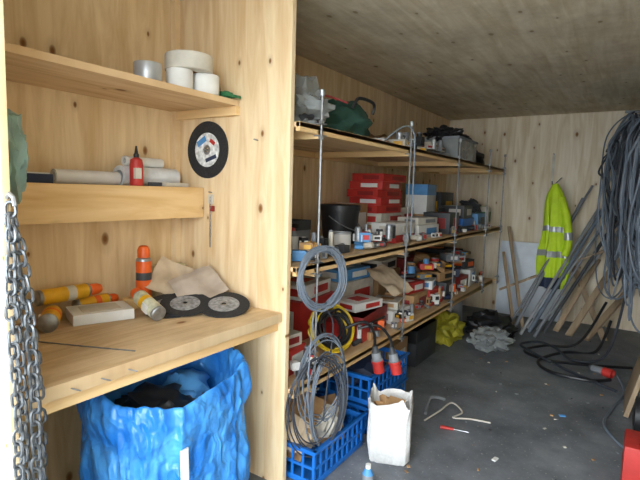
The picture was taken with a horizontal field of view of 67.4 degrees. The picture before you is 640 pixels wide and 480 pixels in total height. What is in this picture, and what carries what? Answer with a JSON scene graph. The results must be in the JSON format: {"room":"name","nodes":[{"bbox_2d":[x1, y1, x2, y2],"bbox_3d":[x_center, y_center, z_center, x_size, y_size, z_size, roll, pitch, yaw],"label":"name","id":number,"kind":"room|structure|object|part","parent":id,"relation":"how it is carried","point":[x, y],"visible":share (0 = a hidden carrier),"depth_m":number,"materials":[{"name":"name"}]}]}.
{"room":"tool storage room","nodes":[
{"label":"tool storage room","id":0,"kind":"room"},
{"bbox_2d":[0,0,19,479],"bbox_3d":[-1.159,0.067,1.480,0.828,2.500,0.020,5,7,33],"label":"wall","id":1,"kind":"structure","parent":0,"point":[6,387],"depth_m":1.27,"materials":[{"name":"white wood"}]},
{"bbox_2d":[7,108,28,206],"bbox_3d":[-0.912,-0.236,1.389,0.111,0.312,0.120,-3,7,-36],"label":"plastic bag","id":2,"kind":"object","parent":1,"relation":"hanging from","point":[17,144],"visible":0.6,"depth_m":1.37,"materials":[{"name":"plastic"}]},
{"bbox_2d":[2,192,47,479],"bbox_3d":[-0.781,0.483,1.286,0.079,1.218,0.100,7,8,43],"label":"chain","id":3,"kind":"object","parent":1,"relation":"hanging from","point":[10,220],"visible":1,"depth_m":1.25,"materials":[{"name":"metal"}]},
{"bbox_2d":[3,0,449,479],"bbox_3d":[-0.171,-0.140,3.786,0.050,2.500,6.850,5,7,33],"label":"wall","id":4,"kind":"structure","parent":0,"point":[62,129],"depth_m":2.33,"materials":[{"name":"brown wood"}]},
{"bbox_2d":[11,183,203,224],"bbox_3d":[-1.053,-0.169,2.144,0.217,0.160,1.220,5,7,33],"label":"ledge","id":5,"kind":"object","parent":4,"relation":"attached to","point":[41,203],"visible":1,"depth_m":2.11,"materials":[{"name":"brown wood"}]},
{"bbox_2d":[26,172,52,182],"bbox_3d":[-1.165,-0.255,1.965,0.070,0.045,0.110,5,7,33],"label":"pack","id":6,"kind":"object","parent":5,"relation":"on","point":[32,177],"visible":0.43,"depth_m":1.95},
{"bbox_2d":[50,169,120,184],"bbox_3d":[-1.066,-0.286,2.197,0.064,0.064,0.304,6,7,35],"label":"paper roll","id":7,"kind":"object","parent":5,"relation":"on","point":[63,176],"visible":0.84,"depth_m":2.16,"materials":[{"name":"paper"}]},
{"bbox_2d":[129,146,142,185],"bbox_3d":[-0.874,-0.352,2.287,0.065,0.190,0.062,5,7,33],"label":"glue bottle","id":8,"kind":"object","parent":5,"relation":"on","point":[136,164],"visible":0.93,"depth_m":2.27,"materials":[{"name":"red plastic"}]},
{"bbox_2d":[113,165,179,185],"bbox_3d":[-0.886,-0.327,2.478,0.096,0.096,0.355,5,7,30],"label":"roll","id":9,"kind":"object","parent":5,"relation":"on","point":[150,174],"visible":0.75,"depth_m":2.45,"materials":[{"name":"paper"}]},
{"bbox_2d":[121,156,163,167],"bbox_3d":[-0.902,-0.397,2.452,0.048,0.048,0.246,4,6,26],"label":"paper roll","id":10,"kind":"object","parent":9,"relation":"on","point":[125,160],"visible":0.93,"depth_m":2.45,"materials":[{"name":"paper"}]},
{"bbox_2d":[148,182,188,186],"bbox_3d":[-0.774,-0.283,2.454,0.065,0.020,0.235,5,7,33],"label":"packet","id":11,"kind":"object","parent":5,"relation":"on","point":[149,183],"visible":0.88,"depth_m":2.42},
{"bbox_2d":[5,42,239,120],"bbox_3d":[-0.942,-0.639,2.032,0.480,0.074,1.236,5,7,33],"label":"wall shelf","id":12,"kind":"object","parent":4,"relation":"attached to","point":[24,65],"depth_m":2.00,"materials":[{"name":"wood"}]},
{"bbox_2d":[133,60,161,80],"bbox_3d":[-0.743,-0.717,2.069,0.116,0.085,0.116,5,7,33],"label":"tape roll","id":13,"kind":"object","parent":12,"relation":"on","point":[145,68],"visible":0.55,"depth_m":2.02,"materials":[{"name":"metal"}]},
{"bbox_2d":[166,67,192,88],"bbox_3d":[-0.647,-0.734,2.215,0.120,0.095,0.120,5,7,33],"label":"tape roll","id":14,"kind":"object","parent":12,"relation":"on","point":[179,76],"visible":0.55,"depth_m":2.16,"materials":[{"name":"plastic"}]},
{"bbox_2d":[164,50,212,73],"bbox_3d":[-0.615,-0.824,2.252,0.220,0.075,0.220,5,7,33],"label":"tape roll","id":15,"kind":"object","parent":14,"relation":"on","point":[196,61],"visible":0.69,"depth_m":2.16,"materials":[{"name":"paper"}]},
{"bbox_2d":[193,73,218,95],"bbox_3d":[-0.552,-0.742,2.314,0.132,0.095,0.132,5,7,33],"label":"tape roll","id":16,"kind":"object","parent":12,"relation":"on","point":[204,82],"visible":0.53,"depth_m":2.26,"materials":[{"name":"plastic"}]},
{"bbox_2d":[219,91,240,98],"bbox_3d":[-0.463,-0.720,2.383,0.137,0.042,0.074,5,7,33],"label":"glove","id":17,"kind":"object","parent":12,"relation":"on","point":[227,94],"visible":0.61,"depth_m":2.36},
{"bbox_2d":[15,304,281,421],"bbox_3d":[-0.834,0.417,2.049,0.811,0.092,1.225,5,7,33],"label":"workbench","id":18,"kind":"object","parent":4,"relation":"attached to","point":[72,375],"visible":0.61,"depth_m":1.83,"materials":[{"name":"brown wood"}]},
{"bbox_2d":[37,305,62,332],"bbox_3d":[-1.132,0.324,2.018,0.079,0.078,0.206,-1,6,-23],"label":"spray can","id":19,"kind":"object","parent":18,"relation":"on","point":[48,321],"visible":1,"depth_m":1.93,"materials":[{"name":"metal"}]},
{"bbox_2d":[33,283,102,305],"bbox_3d":[-1.129,0.239,2.168,0.068,0.072,0.311,5,7,29],"label":"spray can","id":20,"kind":"object","parent":19,"relation":"on","point":[78,291],"visible":0.98,"depth_m":2.12,"materials":[{"name":"metal"}]},
{"bbox_2d":[38,341,135,351],"bbox_3d":[-0.877,0.393,1.780,0.417,0.006,0.008,3,6,10],"label":"metal rod","id":21,"kind":"object","parent":18,"relation":"on","point":[38,341],"visible":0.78,"depth_m":1.77,"materials":[{"name":"metal"}]},
{"bbox_2d":[71,293,118,305],"bbox_3d":[-1.084,0.298,2.329,0.062,0.062,0.220,5,7,33],"label":"spray can","id":22,"kind":"object","parent":18,"relation":"on","point":[101,298],"visible":0.59,"depth_m":2.31,"materials":[{"name":"metal"}]},
{"bbox_2d":[65,301,133,325],"bbox_3d":[-0.997,0.328,2.173,0.250,0.048,0.190,-3,7,-37],"label":"carton","id":23,"kind":"object","parent":18,"relation":"on","point":[78,315],"visible":1,"depth_m":2.12,"materials":[{"name":"cardboard"}]},
{"bbox_2d":[122,296,139,308],"bbox_3d":[-0.927,0.308,2.360,0.080,0.050,0.080,5,7,33],"label":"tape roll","id":24,"kind":"object","parent":18,"relation":"on","point":[129,300],"visible":0.49,"depth_m":2.33,"materials":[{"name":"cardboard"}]},
{"bbox_2d":[136,245,151,296],"bbox_3d":[-0.897,0.177,2.443,0.076,0.300,0.076,5,7,33],"label":"spray can","id":25,"kind":"object","parent":18,"relation":"on","point":[143,260],"visible":0.73,"depth_m":2.41,"materials":[{"name":"metal"}]},
{"bbox_2d":[130,288,165,320],"bbox_3d":[-0.795,0.292,2.199,0.245,0.118,0.071,7,8,42],"label":"spray can","id":26,"kind":"object","parent":18,"relation":"on","point":[148,304],"visible":1,"depth_m":2.15,"materials":[{"name":"metal"}]},
{"bbox_2d":[143,294,185,318],"bbox_3d":[-0.727,0.316,2.300,0.233,0.070,0.233,5,7,33],"label":"disc","id":27,"kind":"object","parent":18,"relation":"on","point":[158,298],"visible":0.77,"depth_m":2.33,"materials":[{"name":"metal"}]},
{"bbox_2d":[152,262,185,296],"bbox_3d":[-0.834,0.219,2.638,0.120,0.180,0.170,4,6,24],"label":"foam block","id":28,"kind":"object","parent":18,"relation":"on","point":[154,293],"visible":0.12,"depth_m":2.57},
{"bbox_2d":[146,256,193,293],"bbox_3d":[-0.777,0.191,2.479,0.210,0.198,0.159,2,6,5],"label":"paper sheet","id":29,"kind":"object","parent":18,"relation":"on","point":[165,270],"visible":0.69,"depth_m":2.49,"materials":[{"name":"paper"}]},
{"bbox_2d":[160,293,209,316],"bbox_3d":[-0.652,0.307,2.322,0.233,0.070,0.233,5,7,33],"label":"disc","id":30,"kind":"object","parent":18,"relation":"on","point":[195,304],"visible":0.96,"depth_m":2.31,"materials":[{"name":"metal"}]},
{"bbox_2d":[168,266,228,297],"bbox_3d":[-0.618,0.238,2.435,0.260,0.182,0.171,-3,7,-37],"label":"paper sheet","id":31,"kind":"object","parent":18,"relation":"on","point":[204,280],"visible":0.91,"depth_m":2.44,"materials":[{"name":"brown paper"}]},
{"bbox_2d":[202,292,249,317],"bbox_3d":[-0.469,0.315,2.347,0.246,0.074,0.246,5,7,33],"label":"disc","id":32,"kind":"object","parent":18,"relation":"on","point":[236,304],"visible":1,"depth_m":2.33,"materials":[{"name":"metal"}]},
{"bbox_2d":[288,89,506,398],"bbox_3d":[0.778,-0.127,4.316,0.964,1.580,4.330,5,7,33],"label":"shelving","id":33,"kind":"object","parent":4,"relation":"attached to","point":[316,141],"depth_m":3.35,"materials":[{"name":"brown wood"}]},
{"bbox_2d":[291,223,298,254],"bbox_3d":[-0.153,-0.004,2.785,0.065,0.182,0.060,5,7,33],"label":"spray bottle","id":34,"kind":"object","parent":33,"relation":"on","point":[294,236],"visible":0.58,"depth_m":2.76,"materials":[{"name":"grey plastic"}]},
{"bbox_2d":[288,329,305,376],"bbox_3d":[-0.242,0.613,2.665,0.244,0.214,0.244,5,7,27],"label":"box","id":35,"kind":"object","parent":33,"relation":"on","point":[296,346],"visible":0.19,"depth_m":2.63,"materials":[{"name":"cardboard"}]},
{"bbox_2d":[292,219,310,247],"bbox_3d":[-0.299,-0.075,3.126,0.305,0.244,0.405,5,7,33],"label":"toolbox","id":36,"kind":"object","parent":33,"relation":"on","point":[304,228],"visible":0.07,"depth_m":3.14,"materials":[{"name":"plastic"}]},
{"bbox_2d":[289,345,326,379],"bbox_3d":[-0.059,0.653,2.632,0.091,0.148,0.302,5,7,31],"label":"heap","id":37,"kind":"object","parent":33,"relation":"in","point":[294,365],"visible":0.52,"depth_m":2.55,"materials":[{"name":"plastic"}]},
{"bbox_2d":[289,275,334,340],"bbox_3d":[-0.151,0.461,3.433,0.354,0.364,0.490,5,7,33],"label":"stack","id":38,"kind":"object","parent":33,"relation":"in","point":[300,314],"visible":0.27,"depth_m":3.22,"materials":[{"name":"cardboard"}]},
{"bbox_2d":[294,73,334,123],"bbox_3d":[-0.133,-0.739,2.564,0.411,0.274,0.381,5,7,33],"label":"bag","id":39,"kind":"object","parent":33,"relation":"on","point":[307,103],"visible":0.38,"depth_m":2.45,"materials":[{"name":"plastic"}]},
{"bbox_2d":[285,311,347,457],"bbox_3d":[0.012,0.739,2.475,0.409,0.774,0.093,-3,8,-40],"label":"cable loop","id":40,"kind":"object","parent":33,"relation":"hanging from","point":[343,388],"visible":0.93,"depth_m":2.46,"materials":[{"name":"rubber"}]},
{"bbox_3d":[0.004,0.195,2.445,0.310,0.341,0.077,-3,7,-36],"label":"hanging cable coil","id":41,"kind":"part","parent":33,"relation":"part of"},
{"bbox_2d":[307,304,354,352],"bbox_3d":[0.071,0.534,2.924,0.222,0.276,0.293,5,7,33],"label":"cable","id":42,"kind":"object","parent":33,"relation":"on","point":[342,316],"visible":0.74,"depth_m":2.90,"materials":[{"name":"rubber"}]},
{"bbox_2d":[320,204,360,243],"bbox_3d":[0.146,-0.121,3.526,0.304,0.280,0.307,5,7,33],"label":"bucket","id":43,"kind":"object","parent":33,"relation":"on","point":[335,217],"visible":0.72,"depth_m":3.41,"materials":[{"name":"black plastic"}]},
{"bbox_2d":[333,231,350,247],"bbox_3d":[0.140,0.001,3.169,0.132,0.110,0.132,5,7,33],"label":"tin","id":44,"kind":"object","parent":33,"relation":"on","point":[339,237],"visible":0.67,"depth_m":3.11,"materials":[{"name":"metal"}]},
{"bbox_2d":[292,224,395,260],"bbox_3d":[0.184,-0.008,2.999,0.164,0.161,1.163,5,7,33],"label":"heap","id":45,"kind":"object","parent":33,"relation":"in","point":[362,239],"visible":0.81,"depth_m":2.99,"materials":[{"name":"multicoloured plastic"}]},
{"bbox_2d":[319,264,372,296],"bbox_3d":[0.167,0.406,3.914,0.356,0.394,0.492,5,7,33],"label":"stack","id":46,"kind":"object","parent":33,"relation":"in","point":[359,280],"visible":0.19,"depth_m":3.79,"materials":[{"name":"cardboard"}]},
{"bbox_2d":[324,203,367,230],"bbox_3d":[0.213,-0.164,3.956,0.264,0.282,0.304,5,7,27],"label":"cardboard box","id":47,"kind":"object","parent":33,"relation":"on","point":[362,220],"visible":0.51,"depth_m":3.93,"materials":[{"name":"cardboard"}]},
{"bbox_2d":[323,95,375,136],"bbox_3d":[0.122,-0.751,2.985,0.401,0.237,0.480,5,7,33],"label":"tool bag","id":48,"kind":"object","parent":33,"relation":"on","point":[347,116],"visible":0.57,"depth_m":2.84,"materials":[{"name":"fabric"}]},
{"bbox_2d":[324,293,386,342],"bbox_3d":[0.282,0.539,3.434,0.352,0.234,0.508,5,7,27],"label":"case","id":49,"kind":"object","parent":33,"relation":"on","point":[361,307],"visible":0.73,"depth_m":3.32,"materials":[{"name":"red plastic"}]},
{"bbox_2d":[347,173,405,228],"bbox_3d":[0.499,-0.317,4.280,0.361,0.536,0.521,5,7,33],"label":"box stack","id":50,"kind":"object","parent":33,"relation":"in","point":[382,193],"visible":0.64,"depth_m":4.09,"materials":[{"name":"cardboard"}]},
{"bbox_2d":[355,256,399,296],"bbox_3d":[0.482,0.359,4.412,0.356,0.404,0.490,5,7,33],"label":"stack","id":51,"kind":"object","parent":33,"relation":"in","point":[389,261],"visible":0.27,"depth_m":4.21,"materials":[{"name":"cardboard"}]},
{"bbox_2d":[369,134,386,137],"bbox_3d":[0.278,-0.793,3.707,0.341,0.090,0.501,5,7,27],"label":"cardboard","id":52,"kind":"object","parent":33,"relation":"on","point":[370,135],"visible":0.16,"depth_m":3.82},
{"bbox_2d":[375,295,409,323],"bbox_3d":[0.538,0.543,3.838,0.279,0.158,0.304,6,7,38],"label":"carton","id":53,"kind":"object","parent":33,"relation":"in","point":[395,303],"visible":0.48,"depth_m":3.72,"materials":[{"name":"white cardboard"}]},
{"bbox_2d":[366,264,413,296],"bbox_3d":[0.554,0.317,3.856,0.222,0.203,0.336,-4,8,-42],"label":"flap","id":54,"kind":"object","parent":53,"relation":"on","point":[387,277],"visible":0.94,"depth_m":3.85,"materials":[{"name":"brown paper"}]},
{"bbox_2d":[371,220,414,242],"bbox_3d":[0.583,-0.071,3.807,0.220,0.148,0.429,5,7,33],"label":"cartons","id":55,"kind":"object","parent":33,"relation":"in","point":[400,225],"visible":0.55,"depth_m":3.67},
{"bbox_2d":[384,125,415,235],"bbox_3d":[0.537,-0.400,3.273,0.323,0.762,0.015,-3,8,-40],"label":"hose","id":56,"kind":"object","parent":33,"relation":"attached to","point":[411,128],"visible":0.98,"depth_m":3.36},
{"bbox_2d":[390,254,421,271],"bbox_3d":[0.798,0.340,4.897,0.344,0.362,0.454,5,7,33],"label":"stack","id":57,"kind":"object","parent":33,"relation":"in","point":[400,258],"visible":0.08,"depth_m":4.71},
{"bbox_2d":[385,278,427,314],"bbox_3d":[0.748,0.472,4.140,0.277,0.252,0.372,5,7,33],"label":"carton","id":58,"kind":"object","parent":33,"relation":"in","point":[419,293],"visible":0.44,"depth_m":4.04,"materials":[{"name":"cardboard"}]},
{"bbox_2d":[401,207,412,215],"bbox_3d":[0.721,-0.209,4.734,0.284,0.242,0.304,6,7,36],"label":"cardboard box","id":59,"kind":"object","parent":33,"relation":"on","point":[403,209],"visible":0.09,"depth_m":4.63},
{"bbox_2d":[374,132,450,156],"bbox_3d":[0.749,-0.779,3.841,0.244,0.156,1.326,5,7,33],"label":"heap","id":60,"kind":"object","parent":33,"relation":"on","point":[401,139],"visible":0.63,"depth_m":3.77,"materials":[{"name":"metal"}]},
{"bbox_2d":[351,271,483,345],"bbox_3d":[1.071,0.504,4.346,0.089,0.160,3.096,5,7,33],"label":"heap","id":61,"kind":"object","parent":33,"relation":"on","point":[408,314],"visible":0.91,"depth_m":3.81,"materials":[{"name":"multicoloured plastic"}]},
{"bbox_2d":[398,216,438,237],"bbox_3d":[0.858,-0.118,4.220,0.224,0.174,0.444,6,7,35],"label":"carton","id":62,"kind":"object","parent":33,"relation":"on","point":[425,224],"visible":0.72,"depth_m":4.12,"materials":[{"name":"grey cardboard"}]},
{"bbox_2d":[405,184,436,215],"bbox_3d":[1.039,-0.346,5.042,0.320,0.471,0.464,5,7,33],"label":"carton","id":63,"kind":"object","parent":33,"relation":"on","point":[424,195],"visible":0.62,"depth_m":4.83,"materials":[{"name":"cardboard"}]},
{"bbox_2d":[408,251,440,259],"bbox_3d":[1.093,0.323,5.349,0.344,0.322,0.503,5,7,33],"label":"stack","id":64,"kind":"object","parent":33,"relation":"in","point":[413,252],"visible":0.12,"depth_m":5.41,"materials":[{"name":"cardboard"}]},
{"bbox_2d":[413,277,442,305],"bbox_3d":[0.954,0.462,4.445,0.274,0.220,0.304,6,7,37],"label":"carton","id":65,"kind":"object","parent":33,"relation":"in","point":[430,283],"visible":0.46,"depth_m":4.33,"materials":[{"name":"cardboard"}]},
{"bbox_2d":[415,246,453,261],"bbox_3d":[1.378,0.267,5.781,0.344,0.362,0.404,5,7,33],"label":"stack","id":66,"kind":"object","parent":33,"relation":"in","point":[432,249],"visible":0.2,"depth_m":5.63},
{"bbox_2d":[398,248,470,278],"bbox_3d":[1.160,0.198,4.740,0.294,0.157,1.933,5,7,31],"label":"packet","id":67,"kind":"object","parent":33,"relation":"on","point":[425,264],"visible":0.86,"depth_m":4.37,"materials":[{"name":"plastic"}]},
{"bbox_2d":[413,253,445,272],"bbox_3d":[1.037,0.218,4.551,0.304,0.155,0.219,3,6,14],"label":"flap","id":68,"kind":"object","parent":67,"relation":"on","point":[418,256],"visible":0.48,"depth_m":4.58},
{"bbox_2d":[422,268,454,299],"bbox_3d":[1.175,0.421,4.755,0.268,0.252,0.378,5,7,33],"label":"carton","id":69,"kind":"object","parent":33,"relation":"in","point":[444,279],"visible":0.52,"depth_m":4.64,"materials":[{"name":"cardboard"}]},
{"bbox_2d":[423,207,458,233],"bbox_3d":[1.197,-0.197,4.736,0.276,0.247,0.352,5,7,33],"label":"case","id":70,"kind":"object","parent":33,"relation":"in","point":[446,220],"visible":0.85,"depth_m":4.57,"materials":[{"name":"black plastic"}]},
{"bbox_2d":[435,192,453,211],"bbox_3d":[1.315,-0.352,5.519,0.304,0.402,0.424,5,7,33],"label":"case","id":71,"kind":"object","parent":33,"relation":"on","point":[442,198],"visible":0.25,"depth_m":5.30,"materials":[{"name":"plastic"}]},
{"bbox_2d":[403,221,490,242],"bbox_3d":[1.345,-0.118,4.683,0.075,0.106,2.532,5,7,33],"label":"packets","id":72,"kind":"object","parent":33,"relation":"on","point":[422,236],"visible":0.94,"depth_m":4.18},
{"bbox_2d":[423,125,477,161],"bbox_3d":[1.280,-0.950,4.774,0.411,0.338,0.759,5,7,33],"label":"clear storage bin","id":73,"kind":"object","parent":33,"relation":"on","point":[450,136],"visible":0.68,"depth_m":4.51,"materials":[{"name":"grey plastic"}]},
{"bbox_2d":[445,266,467,291],"bbox_3d":[1.385,0.400,5.094,0.286,0.236,0.360,5,7,33],"label":"carton","id":74,"kind":"object","parent":33,"relation":"in","point":[460,278],"visible":0.4,"depth_m":4.98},
{"bbox_2d":[441,205,473,231],"bbox_3d":[1.460,-0.239,5.136,0.277,0.264,0.373,5,7,33],"label":"tool case","id":75,"kind":"object","parent":33,"relation":"on","point":[466,220],"visible":0.56,"depth_m":5.00,"materials":[{"name":"plastic"}]},
{"bbox_2d":[449,258,475,285],"bbox_3d":[1.604,0.349,5.426,0.263,0.282,0.318,5,7,33],"label":"carton","id":76,"kind":"object","parent":33,"relation":"in","point":[467,267],"visible":0.52,"depth_m":5.31,"materials":[{"name":"cardboard"}]},
{"bbox_2d":[459,198,484,227],"bbox_3d":[1.735,-0.316,5.549,0.278,0.349,0.392,5,7,33],"label":"bin","id":77,"kind":"object","parent":33,"relation":"on","point":[479,218],"visible":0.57,"depth_m":5.44,"materials":[{"name":"plastic"}]},
{"bbox_2d":[476,150,484,163],"bbox_3d":[1.659,-0.956,5.534,0.466,0.215,0.854,5,7,33],"label":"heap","id":78,"kind":"object","parent":33,"relation":"on","point":[479,156],"visible":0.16,"depth_m":5.39,"materials":[{"name":"plastic"}]},
{"bbox_2d":[475,206,490,224],"bbox_3d":[1.974,-0.293,5.919,0.224,0.242,0.224,5,7,27],"label":"appliance box","id":79,"kind":"object","parent":33,"relation":"on","point":[483,208],"visible":0.34,"depth_m":5.80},
{"bbox_2d":[180,0,296,479],"bbox_3d":[-0.481,-0.022,2.541,0.798,2.500,0.030,5,7,33],"label":"wall","id":80,"kind":"structure","parent":0,"point":[251,44],"depth_m":2.42,"materials":[{"name":"wood"}]},
{"bbox_2d":[170,0,180,262],"bbox_3d":[-0.817,-0.050,2.718,0.040,2.500,0.035,5,7,33],"label":"trim","id":81,"kind":"structure","parent":80,"relation":"attached to","point":[174,4],"depth_m":2.65,"materials":[{"name":"brown wood"}]},
{"bbox_2d":[188,121,228,177],"bbox_3d":[-0.606,-0.479,2.547,0.300,0.300,0.031,5,7,33],"label":"disc","id":82,"kind":"object","parent":80,"relation":"hanging from","point":[208,134],"visible":1,"depth_m":2.55,"materials":[{"name":"metal"}]},
{"bbox_2d":[208,191,214,246],"bbox_3d":[-0.586,-0.109,2.570,0.042,0.300,0.024,5,7,33],"label":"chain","id":83,"kind":"object","parent":80,"relation":"hanging from","point":[210,196],"visible":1,"depth_m":2.57,"materials":[{"name":"metal"}]},
{"bbox_2d":[179,0,639,119],"bbox_3d":[0.947,-1.308,2.986,2.600,0.050,6.900,5,7,33],"label":"ceiling","id":84,"kind":"structure","parent":0,"point":[447,59],"depth_m":3.34,"materials":[{"name":"brown wood"}]},
{"bbox_2d":[249,305,639,479],"bbox_3d":[0.873,1.227,3.245,2.600,0.050,6.900,5,7,33],"label":"floor","id":85,"kind":"structure","parent":0,"point":[436,453],"depth_m":3.31,"materials":[{"name":"concrete"}]},
{"bbox_2d":[76,347,251,479],"bbox_3d":[-0.654,0.888,2.104,0.630,0.789,0.718,5,7,33],"label":"trash bag","id":86,"kind":"object","parent":85,"relation":"on","point":[187,421],"visible":0.76,"depth_m":1.88,"materials":[{"name":"blue plastic"}]},
{"bbox_2d":[286,391,366,479],"bbox_3d":[-0.137,1.034,2.789,0.633,0.365,0.547,5,7,33],"label":"plastic crate","id":87,"kind":"object","parent":85,"relation":"on","point":[298,467],"visible":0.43,"depth_m":2.62,"materials":[{"name":"plastic"}]},
{"bbox_2d":[309,377,407,433],"bbox_3d":[0.227,1.079,3.367,0.563,0.178,0.623,5,7,33],"label":"plastic crate","id":88,"kind":"object","parent":85,"relation":"on","point":[356,406],"visible":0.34,"depth_m":3.05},
{"bbox_2d":[316,347,409,404],"bbox_3d":[0.241,0.887,3.342,0.563,0.204,0.603,5,7,33],"label":"plastic crate","id":89,"kind":"object","parent":88,"relation":"on","point":[361,376],"visible":0.35,"depth_m":3.16,"materials":[{"name":"plastic"}]},
{"bbox_2d":[345,321,401,374],"bbox_3d":[0.327,0.654,2.925,0.393,0.369,0.126,0,6,-12],"label":"cable","id":90,"kind":"object","parent":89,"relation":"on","point":[377,361],"visible":1,"depth_m":2.94,"materials":[{"name":"grey plastic"}]},
{"bbox_2d":[380,336,407,371],"bbox_3d":[0.453,0.963,3.978,0.422,0.302,0.469,5,7,33],"label":"carton","id":91,"kind":"object","parent":89,"relation":"in","point":[398,345],"visible":0.08,"depth_m":3.90,"materials":[{"name":"cardboard"}]},
{"bbox_2d":[362,463,373,479],"bbox_3d":[0.245,1.204,2.456,0.060,0.120,0.060,5,7,33],"label":"bottle","id":92,"kind":"object","parent":85,"relation":"on","point":[367,474],"visible":1,"depth_m":2.44,"materials":[{"name":"blue plastic"}]},
{"bbox_2d":[367,383,412,465],"bbox_3d":[0.400,1.045,2.737,0.249,0.384,0.229,3,6,12],"label":"bag","id":93,"kind":"object","parent":85,"relation":"on","point":[389,427],"visible":1,"depth_m":2.64,"materials":[{"name":"paper"}]},
{"bbox_2d":[403,319,436,366],"bbox_3d":[0.798,0.914,4.467,0.405,0.320,0.505,5,7,33],"label":"equipment case","id":94,"kind":"object","parent":85,"relation":"on","point":[421,340],"visible":0.49,"depth_m":4.26,"materials":[{"name":"black plastic"}]},
{"bbox_2d":[431,311,465,346],"bbox_3d":[1.289,0.874,4.971,0.415,0.327,0.541,5,7,33],"label":"bag","id":95,"kind":"object","parent":85,"relation":"on","point":[449,330],"visible":0.72,"depth_m":4.82,"materials":[{"name":"plastic"}]},
{"bbox_2d":[445,300,462,320],"bbox_3d":[1.496,0.771,5.376,0.190,0.460,0.190,5,7,33],"label":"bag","id":96,"kind":"object","parent":85,"relation":"on","point":[457,307],"visible":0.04,"depth_m":5.29,"materials":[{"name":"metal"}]},
{"bbox_2d":[440,425,468,432],"bbox_3d":[0.859,1.208,3.063,0.175,0.023,0.024,4,6,19],"label":"screwdriver","id":97,"kind":"object","parent":85,"relation":"on","point":[441,426],"visible":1,"depth_m":3.07,"materials":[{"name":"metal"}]},
{"bbox_2d":[424,395,490,423],"bbox_3d":[0.914,1.167,3.348,0.441,0.053,0.355,2,6,1],"label":"wire","id":98,"kind":"object","parent":85,"relation":"on","point":[431,396],"visible":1,"depth_m":3.30,"materials":[{"name":"beige plastic"}]},
{"bbox_2d":[466,325,515,352],"bbox_3d":[1.676,0.960,4.722,0.438,0.213,0.431,7,8,44],"label":"bag","id":99,"kind":"object","parent":85,"relation":"on","point":[484,338],"visible":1,"depth_m":4.62,"materials":[{"name":"grey plastic"}]},
{"bbox_2d":[463,309,518,338],"bbox_3d":[1.832,0.893,5.170,0.585,0.288,0.442,5,7,33],"label":"heap","id":100,"kind":"object","parent":85,"relation":"on","point":[486,317],"visible":0.69,"depth_m":5.07,"materials":[{"name":"plastic"}]},
{"bbox_2d":[404,335,630,479],"bbox_3d":[1.797,1.165,3.825,1.454,0.008,3.785,5,7,33],"label":"litter","id":101,"kind":"object","parent":85,"relation":"on","point":[494,459],"visible":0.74,"depth_m":3.31,"materials":[{"name":"grey plastic"}]},
{"bbox_2d":[495,240,561,321],"bbox_3d":[2.617,0.499,5.997,0.760,0.927,0.110,5,7,33],"label":"sheet","id":102,"kind":"object","parent":85,"relation":"on","point":[525,253],"visible":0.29,"depth_m":6.04,"materials":[{"name":"plastic"}]},
{"bbox_2d":[511,185,616,337],"bbox_3d":[2.737,0.202,5.361,1.336,1.649,0.386,0,6,-18],"label":"metal pipes","id":103,"kind":"object","parent":85,"relation":"on","point":[530,325],"visible":0.7,"depth_m":5.35,"materials":[{"name":"grey metal"}]},
{"bbox_2d":[499,226,637,340],"bbox_3d":[2.755,0.456,5.443,1.483,1.109,0.865,5,7,33],"label":"timber offcuts","id":104,"kind":"object","parent":85,"relation":"on","point":[589,301],"visible":0.65,"depth_m":5.38,"materials":[{"name":"brown wood"}]},
{"bbox_2d":[519,296,632,447],"bbox_3d":[2.215,0.884,3.830,0.899,0.621,2.190,3,6,15],"label":"power cable","id":105,"kind":"object","parent":85,"relation":"on","point":[603,370],"visible":0.99,"depth_m":4.35,"materials":[{"name":"black plastic"}]},
{"bbox_2d":[620,429,639,479],"bbox_3d":[1.671,1.149,2.500,0.160,0.303,0.240,5,7,33],"label":"jerry can","id":106,"kind":"object","parent":85,"relation":"on","point":[630,466],"visible":1,"depth_m":2.43,"materials":[{"name":"red plastic"}]},
{"bbox_2d":[623,354,639,417],"bbox_3d":[2.318,0.785,3.400,0.216,0.845,0.500,5,7,33],"label":"plank","id":107,"kind":"object","parent":85,"relation":"on","point":[632,389],"visible":1,"depth_m":3.33,"materials":[{"name":"brown wood"}]},
{"bbox_2d":[632,396,639,431],"bbox_3d":[2.066,1.133,3.079,0.100,0.240,0.240,5,7,33],"label":"wheel","id":108,"kind":"object","parent":85,"relation":"on","point":[636,409],"visible":0.96,"depth_m":3.01,"materials":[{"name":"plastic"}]},
{"bbox_2d":[443,111,639,331],"bbox_3d":[2.783,-0.279,5.973,2.600,2.500,0.050,5,7,33],"label":"wall","id":109,"kind":"structure","parent":0,"point":[577,140],"depth_m":5.97,"materials":[{"name":"brown wood"}]},
{"bbox_2d":[551,153,555,183],"bbox_3d":[2.825,-0.709,5.847,0.045,0.688,0.043,1,6,-8],"label":"strap","id":110,"kind":"object","parent":109,"relation":"hanging from","point":[554,155],"visible":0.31,"depth_m":5.84,"materials":[{"name":"metal"}]},
{"bbox_2d":[536,178,572,289],"bbox_3d":[2.775,-0.097,5.599,0.369,1.277,0.590,5,7,33],"label":"jacket","id":111,"kind":"object","parent":109,"relation":"attached to","point":[555,244],"visible":0.86,"depth_m":5.38,"materials":[{"name":"fabric"}]},
{"bbox_3d":[1.963,0.062,2.404,0.050,2.500,6.850,5,7,33],"label":"wall","id":112,"kind":"structure","parent":0,"visible":0},
{"bbox_2d":[595,110,639,299],"bbox_3d":[3.161,-0.332,4.848,0.656,1.958,0.622,5,7,33],"label":"cable bundle","id":113,"kind":"object","parent":112,"relation":"attached to","point":[612,160],"visible":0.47,"depth_m":4.87,"materials":[{"name":"plastic"}]},
{"bbox_2d":[615,119,639,332],"bbox_3d":[2.712,-0.184,3.999,0.472,1.931,0.685,5,7,33],"label":"cable bundle","id":114,"kind":"object","parent":112,"relation":"attached to","point":[631,192],"visible":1,"depth_m":4.00,"materials":[{"name":"plastic"}]}
]}

